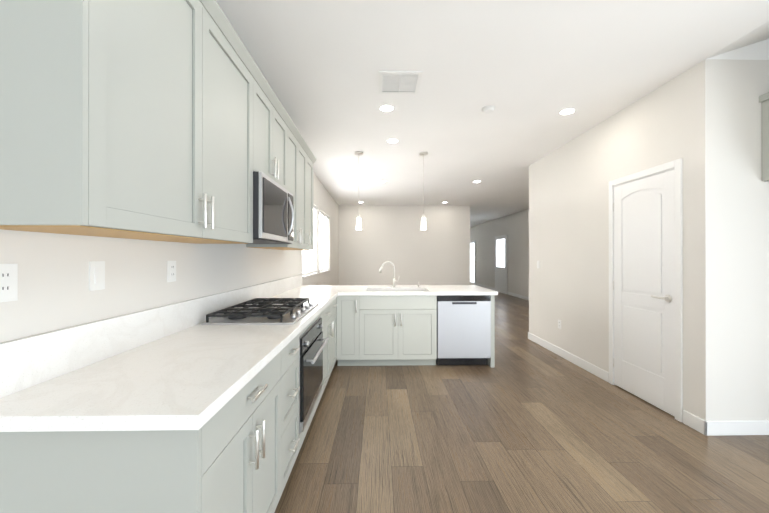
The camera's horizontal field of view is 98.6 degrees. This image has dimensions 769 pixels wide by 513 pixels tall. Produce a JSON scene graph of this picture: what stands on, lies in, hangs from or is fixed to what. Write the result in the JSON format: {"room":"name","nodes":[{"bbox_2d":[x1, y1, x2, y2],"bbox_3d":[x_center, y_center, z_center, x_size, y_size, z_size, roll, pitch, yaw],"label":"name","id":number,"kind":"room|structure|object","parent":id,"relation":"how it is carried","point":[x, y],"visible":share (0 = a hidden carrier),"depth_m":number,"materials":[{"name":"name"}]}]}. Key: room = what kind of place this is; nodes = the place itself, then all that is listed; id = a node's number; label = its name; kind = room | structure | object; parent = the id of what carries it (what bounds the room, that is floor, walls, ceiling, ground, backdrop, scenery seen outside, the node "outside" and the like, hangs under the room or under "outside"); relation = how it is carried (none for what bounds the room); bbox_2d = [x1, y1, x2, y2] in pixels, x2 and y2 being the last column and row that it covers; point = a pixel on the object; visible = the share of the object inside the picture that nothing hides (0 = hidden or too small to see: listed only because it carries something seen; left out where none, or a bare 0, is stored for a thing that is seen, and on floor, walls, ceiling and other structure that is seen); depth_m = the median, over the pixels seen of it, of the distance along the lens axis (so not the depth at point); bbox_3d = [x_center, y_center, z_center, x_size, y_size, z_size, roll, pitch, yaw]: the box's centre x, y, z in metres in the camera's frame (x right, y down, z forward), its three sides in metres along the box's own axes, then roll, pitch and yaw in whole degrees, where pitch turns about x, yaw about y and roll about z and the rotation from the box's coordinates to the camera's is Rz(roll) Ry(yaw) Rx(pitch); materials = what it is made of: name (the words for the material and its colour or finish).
{"room":"kitchen","nodes":[
{"label":"kitchen","id":0,"kind":"room"},
{"bbox_2d":[0,172,338,342],"bbox_3d":[-1.233,-0.072,2.175,0.120,2.800,14.720,0,0,-1],"label":"wall","id":1,"kind":"structure","parent":0,"point":[54,293],"depth_m":1.47,"materials":[{"name":"paint"}]},
{"bbox_2d":[0,264,17,301],"bbox_3d":[-1.147,0.079,0.997,0.007,0.115,0.070,0,0,-1],"label":"electrical outlet","id":2,"kind":"object","parent":1,"relation":"attached to","point":[8,282],"visible":1,"depth_m":1.01,"materials":[{"name":"white plastic"}]},
{"bbox_2d":[89,261,104,290],"bbox_3d":[-1.152,0.077,1.327,0.009,0.115,0.070,0,0,-1],"label":"light switch","id":3,"kind":"object","parent":1,"relation":"attached to","point":[96,275],"visible":1,"depth_m":1.32,"materials":[{"name":"white plastic"}]},
{"bbox_2d":[0,0,259,247],"bbox_3d":[-0.984,-0.629,1.495,0.348,1.094,1.249,0,0,-1],"label":"upper cabinet","id":4,"kind":"object","parent":1,"relation":"attached to","point":[164,120],"depth_m":1.05,"materials":[{"name":"grey wood"}]},
{"bbox_2d":[0,275,303,398],"bbox_3d":[-1.172,0.340,2.836,0.020,0.158,3.960,0,0,-1],"label":"backsplash","id":5,"kind":"structure","parent":1,"relation":"attached to","point":[26,361],"depth_m":1.33,"materials":[{"name":"white stone"}]},
{"bbox_2d":[167,261,175,281],"bbox_3d":[-1.161,0.081,1.806,0.007,0.115,0.070,0,0,-1],"label":"electrical outlet","id":6,"kind":"object","parent":1,"relation":"attached to","point":[171,271],"visible":1,"depth_m":1.80,"materials":[{"name":"white plastic"}]},
{"bbox_2d":[260,76,287,189],"bbox_3d":[-1.001,-0.856,2.446,0.348,0.639,0.806,0,0,-1],"label":"upper cabinet","id":7,"kind":"object","parent":1,"relation":"attached to","point":[273,118],"depth_m":2.44,"materials":[{"name":"grey wood"}]},
{"bbox_2d":[248,171,293,243],"bbox_3d":[-0.947,-0.319,2.446,0.456,0.426,0.766,0,0,-1],"label":"over-the-range microwave","id":8,"kind":"object","parent":7,"relation":"attached to","point":[273,215],"visible":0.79,"depth_m":2.25,"materials":[{"name":"grey metal"}]},
{"bbox_2d":[260,120,307,249],"bbox_3d":[-1.016,-0.627,3.210,0.348,1.094,0.878,0,0,-1],"label":"upper cabinet","id":9,"kind":"object","parent":1,"relation":"attached to","point":[297,150],"depth_m":3.20,"materials":[{"name":"grey wood"}]},
{"bbox_2d":[302,205,319,277],"bbox_3d":[-1.271,-0.297,5.576,0.110,1.239,1.318,0,0,-1],"label":"window","id":10,"kind":"structure","parent":1,"relation":"in","point":[308,272],"depth_m":6.19,"materials":[{"name":"white plastic"}]},
{"bbox_2d":[308,152,315,249],"bbox_3d":[-1.026,-0.626,3.756,0.348,1.094,0.449,0,0,-1],"label":"upper cabinet","id":11,"kind":"object","parent":1,"relation":"attached to","point":[311,159],"depth_m":3.86,"materials":[{"name":"grey wood"}]},
{"bbox_2d":[320,211,330,272],"bbox_3d":[-1.298,-0.295,7.025,0.110,1.239,1.378,0,0,-1],"label":"window","id":12,"kind":"structure","parent":1,"relation":"in","point":[322,214],"depth_m":7.55,"materials":[{"name":"white plastic"}]},
{"bbox_2d":[339,205,466,284],"bbox_3d":[0.506,-0.062,9.509,3.630,2.800,0.120,0,0,-1],"label":"wall","id":13,"kind":"structure","parent":0,"point":[436,251],"depth_m":9.45,"materials":[{"name":"paint"}]},
{"bbox_2d":[467,206,469,284],"bbox_3d":[2.299,-0.055,14.743,0.120,2.800,10.520,0,0,-1],"label":"wall","id":14,"kind":"structure","parent":0,"point":[468,207],"depth_m":9.48,"materials":[{"name":"paint"}]},
{"bbox_2d":[216,0,768,226],"bbox_3d":[1.588,-1.724,7.411,5.955,0.518,25.320,0,0,-1],"label":"ceiling","id":15,"kind":"structure","parent":0,"point":[529,70],"depth_m":2.63,"materials":[{"name":"paint"}]},
{"bbox_2d":[355,151,362,229],"bbox_3d":[-0.364,-0.923,4.673,0.120,1.089,0.120,0,0,-1],"label":"pendant light","id":16,"kind":"object","parent":15,"relation":"hanging from","point":[358,222],"visible":1,"depth_m":4.64,"materials":[{"name":"white glass"}]},
{"bbox_2d":[378,104,395,111],"bbox_3d":[0.022,-1.467,3.271,0.176,0.004,0.176,0,0,-1],"label":"recessed light","id":17,"kind":"object","parent":15,"relation":"in","point":[386,107],"visible":1,"depth_m":3.26,"materials":[{"name":"white"}]},
{"bbox_2d":[386,138,399,142],"bbox_3d":[0.105,-1.466,4.192,0.176,0.004,0.176,0,0,-1],"label":"recessed light","id":18,"kind":"object","parent":15,"relation":"in","point":[392,140],"visible":1,"depth_m":4.17,"materials":[{"name":"white"}]},
{"bbox_2d":[379,71,422,93],"bbox_3d":[0.126,-1.466,2.798,0.350,0.008,0.350,0,0,-1],"label":"ceiling vent","id":19,"kind":"object","parent":15,"relation":"in","point":[399,82],"visible":1,"depth_m":2.78,"materials":[{"name":"white plastic"}]},
{"bbox_2d":[419,152,427,229],"bbox_3d":[0.556,-0.923,4.690,0.120,1.089,0.120,0,0,-1],"label":"pendant light","id":20,"kind":"object","parent":15,"relation":"hanging from","point":[423,222],"visible":1,"depth_m":4.68,"materials":[{"name":"white glass"}]},
{"bbox_2d":[482,105,494,113],"bbox_3d":[1.032,-1.452,3.280,0.130,0.034,0.130,0,0,-1],"label":"smoke detector","id":21,"kind":"object","parent":15,"relation":"attached to","point":[489,109],"visible":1,"depth_m":3.25,"materials":[{"name":"white plastic"}]},
{"bbox_2d":[558,107,576,114],"bbox_3d":[1.851,-1.467,3.345,0.176,0.004,0.176,0,0,-1],"label":"recessed light","id":22,"kind":"object","parent":15,"relation":"in","point":[567,111],"visible":1,"depth_m":3.34,"materials":[{"name":"white"}]},
{"bbox_2d":[470,209,528,296],"bbox_3d":[4.434,-0.060,11.272,0.120,2.800,17.300,0,0,-1],"label":"wall","id":23,"kind":"structure","parent":0,"point":[514,227],"depth_m":11.55,"materials":[{"name":"paint"}]},
{"bbox_2d":[470,240,475,284],"bbox_3d":[4.262,0.287,16.320,0.035,2.120,1.600,0,0,-1],"label":"patio door","id":24,"kind":"structure","parent":23,"relation":"in","point":[473,262],"depth_m":15.82,"materials":[{"name":"white glass"}]},
{"bbox_2d":[495,235,507,293],"bbox_3d":[4.329,0.282,12.320,0.049,2.120,1.200,0,0,-1],"label":"entry door","id":25,"kind":"structure","parent":23,"relation":"in","point":[501,263],"depth_m":12.21,"materials":[{"name":"white glass"}]},
{"bbox_2d":[274,284,768,512],"bbox_3d":[1.588,1.385,7.407,5.955,0.100,25.320,0,0,-1],"label":"floor","id":26,"kind":"structure","parent":0,"point":[525,424],"depth_m":2.30,"materials":[{"name":"brown wood"}]},
{"bbox_2d":[0,351,283,512],"bbox_3d":[-0.838,0.892,1.292,0.632,0.870,0.778,0,0,-1],"label":"base cabinet","id":27,"kind":"object","parent":26,"relation":"on","point":[236,464],"depth_m":0.91,"materials":[{"name":"grey wood"}]},
{"bbox_2d":[0,287,367,434],"bbox_3d":[-0.694,0.439,2.845,0.978,0.040,3.960,0,0,-1],"label":"countertop","id":28,"kind":"structure","parent":27,"relation":"on","point":[181,381],"depth_m":1.09,"materials":[{"name":"white stone"}]},
{"bbox_2d":[201,298,318,324],"bbox_3d":[-0.848,0.388,2.452,0.560,0.058,0.860,0,0,-1],"label":"cooktop","id":29,"kind":"object","parent":28,"relation":"in","point":[267,311],"visible":1,"depth_m":2.18,"materials":[{"name":"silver metal"}]},
{"bbox_2d":[368,285,497,294],"bbox_3d":[0.554,0.441,4.383,1.574,0.040,0.930,0,0,-1],"label":"countertop","id":30,"kind":"structure","parent":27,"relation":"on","point":[435,289],"depth_m":4.35,"materials":[{"name":"white stone"}]},
{"bbox_2d":[379,261,419,286],"bbox_3d":[0.205,0.242,4.522,0.567,0.356,0.101,0,0,-1],"label":"faucet","id":31,"kind":"object","parent":30,"relation":"on","point":[380,271],"visible":1,"depth_m":4.53,"materials":[{"name":"silver metal"}]},
{"bbox_2d":[436,295,490,364],"bbox_3d":[0.947,0.895,4.248,0.635,0.863,0.614,0,0,-1],"label":"dishwasher","id":32,"kind":"object","parent":30,"relation":"in","point":[463,329],"visible":0.83,"depth_m":3.94,"materials":[{"name":"grey metal"}]},
{"bbox_2d":[284,331,303,487],"bbox_3d":[-0.848,0.893,1.847,0.632,0.870,0.447,0,0,-1],"label":"base cabinet","id":33,"kind":"object","parent":26,"relation":"on","point":[293,442],"depth_m":1.90,"materials":[{"name":"grey wood"}]},
{"bbox_2d":[299,317,328,434],"bbox_3d":[-0.781,0.818,2.453,0.643,0.610,0.754,0,0,-1],"label":"oven","id":34,"kind":"object","parent":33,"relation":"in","point":[311,343],"visible":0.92,"depth_m":2.29,"materials":[{"name":"black glass"}]},
{"bbox_2d":[304,295,343,414],"bbox_3d":[-0.847,0.895,3.387,0.691,0.870,1.109,0,0,-1],"label":"base cabinet","id":35,"kind":"object","parent":26,"relation":"on","point":[332,316],"depth_m":3.51,"materials":[{"name":"grey wood"}]},
{"bbox_2d":[344,303,436,365],"bbox_3d":[0.015,1.001,4.217,1.219,0.660,0.680,0,0,-1],"label":"base cabinet","id":36,"kind":"object","parent":26,"relation":"on","point":[375,334],"depth_m":3.95,"materials":[{"name":"grey wood"}]},
{"bbox_2d":[529,59,724,420],"bbox_3d":[2.425,-0.070,3.909,0.120,2.800,2.890,0,0,-1],"label":"wall","id":37,"kind":"structure","parent":0,"point":[702,119],"depth_m":3.13,"materials":[{"name":"paint"}]},
{"bbox_2d":[476,283,768,435],"bbox_3d":[1.589,1.283,7.367,5.715,0.105,25.000,0,0,-1],"label":"baseboard","id":38,"kind":"structure","parent":37,"relation":"attached to","point":[720,428],"depth_m":2.50,"materials":[{"name":"white wood"}]},
{"bbox_2d":[613,169,674,416],"bbox_3d":[2.373,0.300,3.066,0.096,2.035,0.710,0,0,-1],"label":"door","id":39,"kind":"structure","parent":37,"relation":"in","point":[644,298],"depth_m":3.00,"materials":[{"name":"white wood"}]},
{"bbox_2d":[609,158,682,421],"bbox_3d":[2.433,0.271,3.063,0.136,2.117,0.832,0,0,-1],"label":"door frame","id":40,"kind":"structure","parent":37,"relation":"attached to","point":[676,166],"depth_m":2.69,"materials":[{"name":"white wood"}]},
{"bbox_2d":[725,59,768,420],"bbox_3d":[3.024,-0.071,2.535,1.025,2.800,0.120,0,0,-1],"label":"wall","id":41,"kind":"structure","parent":0,"point":[746,194],"depth_m":2.47,"materials":[{"name":"paint"}]},
{"bbox_3d":[3.667,-0.277,-1.244,0.120,3.200,7.700,0,0,-1],"label":"wall","id":42,"kind":"structure","parent":0,"visible":0},
{"bbox_2d":[759,92,768,181],"bbox_3d":[3.167,-0.879,2.015,0.755,0.637,0.922,0,0,-1],"label":"upper cabinet","id":43,"kind":"object","parent":42,"relation":"attached to","point":[764,99],"visible":1,"depth_m":2.44,"materials":[{"name":"grey wood"}]}
]}

